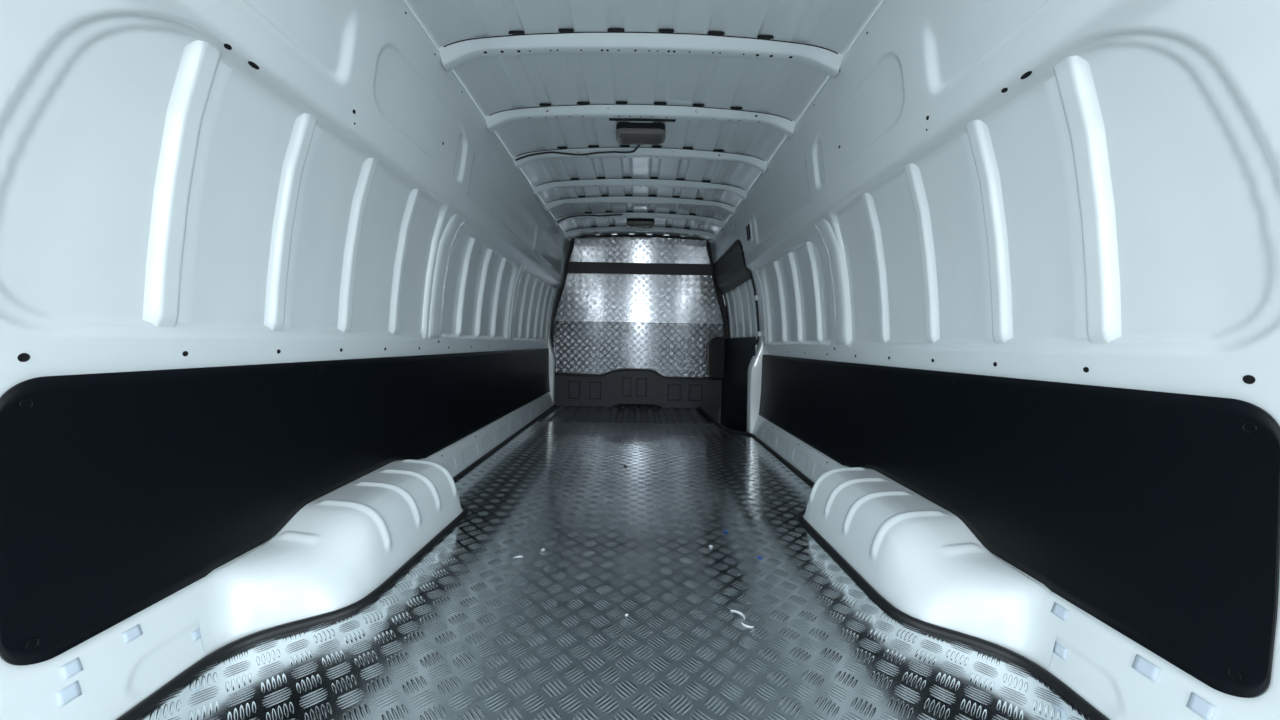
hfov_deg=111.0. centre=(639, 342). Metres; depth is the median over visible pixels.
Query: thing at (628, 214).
bow
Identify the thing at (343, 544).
wheel arch
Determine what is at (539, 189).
bow
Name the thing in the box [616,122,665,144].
ceiling lamp
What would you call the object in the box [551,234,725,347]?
seal
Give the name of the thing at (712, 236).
bow
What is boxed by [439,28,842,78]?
bow
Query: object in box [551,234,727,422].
wall
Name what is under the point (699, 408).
edging
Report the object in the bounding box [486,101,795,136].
bow
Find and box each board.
[0,348,549,665]
[759,355,1279,697]
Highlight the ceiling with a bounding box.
[404,0,883,242]
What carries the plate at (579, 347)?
attached to the wall at (713, 412)
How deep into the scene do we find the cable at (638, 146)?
2.44 m
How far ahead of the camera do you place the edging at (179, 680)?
0.96 m
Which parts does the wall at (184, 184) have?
wall post, wall post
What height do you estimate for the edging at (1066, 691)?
0.020 m
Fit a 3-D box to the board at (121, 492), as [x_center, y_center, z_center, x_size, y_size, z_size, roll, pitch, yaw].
[-0.891,0.263,2.469,0.028,0.424,3.714,1,0,0]
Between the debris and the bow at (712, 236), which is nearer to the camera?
the debris
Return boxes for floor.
[537,406,714,424]
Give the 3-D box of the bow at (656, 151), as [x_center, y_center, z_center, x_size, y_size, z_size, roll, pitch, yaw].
[0.003,-1.037,2.479,1.412,0.119,0.080,1,0,0]
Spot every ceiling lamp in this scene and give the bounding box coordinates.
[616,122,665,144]
[626,218,654,227]
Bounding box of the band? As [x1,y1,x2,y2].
[567,262,711,275]
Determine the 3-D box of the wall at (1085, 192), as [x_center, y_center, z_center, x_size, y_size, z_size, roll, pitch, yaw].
[0.802,-0.159,2.365,0.216,1.675,4.130,1,0,0]
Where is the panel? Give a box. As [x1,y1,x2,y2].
[554,369,721,408]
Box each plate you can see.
[136,546,1091,719]
[435,421,827,551]
[553,321,723,376]
[555,273,722,323]
[569,237,710,263]
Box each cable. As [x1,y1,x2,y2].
[515,145,639,160]
[557,214,621,222]
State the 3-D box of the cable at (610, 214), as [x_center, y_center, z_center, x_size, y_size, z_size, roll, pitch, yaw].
[-0.418,-1.034,3.655,0.544,0.087,0.018,1,0,-1]
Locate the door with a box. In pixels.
[707,243,757,431]
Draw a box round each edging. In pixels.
[116,404,555,719]
[697,406,748,435]
[749,433,1109,719]
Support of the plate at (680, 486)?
on the floor
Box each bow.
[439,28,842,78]
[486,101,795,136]
[513,145,767,172]
[534,177,746,199]
[545,194,735,214]
[555,211,724,228]
[564,225,715,240]
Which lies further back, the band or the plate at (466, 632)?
the band
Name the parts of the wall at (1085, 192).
vent frame, wall post, wall post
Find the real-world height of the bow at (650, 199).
0.119 m
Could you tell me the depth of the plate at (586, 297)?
4.40 m
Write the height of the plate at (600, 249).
0.280 m
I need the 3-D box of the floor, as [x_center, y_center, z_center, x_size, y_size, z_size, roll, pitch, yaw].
[-0.026,0.647,2.375,1.800,0.013,4.150,1,0,0]
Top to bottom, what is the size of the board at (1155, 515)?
0.424 m
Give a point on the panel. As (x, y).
(623, 387)
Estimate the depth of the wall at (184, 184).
0.93 m
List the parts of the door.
trim, trim panel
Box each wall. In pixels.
[0,0,569,719]
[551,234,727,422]
[710,0,1279,719]
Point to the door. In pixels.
(728, 359)
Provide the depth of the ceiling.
1.81 m
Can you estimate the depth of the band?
4.40 m
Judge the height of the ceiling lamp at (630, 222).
0.066 m
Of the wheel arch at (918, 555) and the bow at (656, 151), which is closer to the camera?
the wheel arch at (918, 555)
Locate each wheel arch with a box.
[185,459,462,655]
[803,466,1069,670]

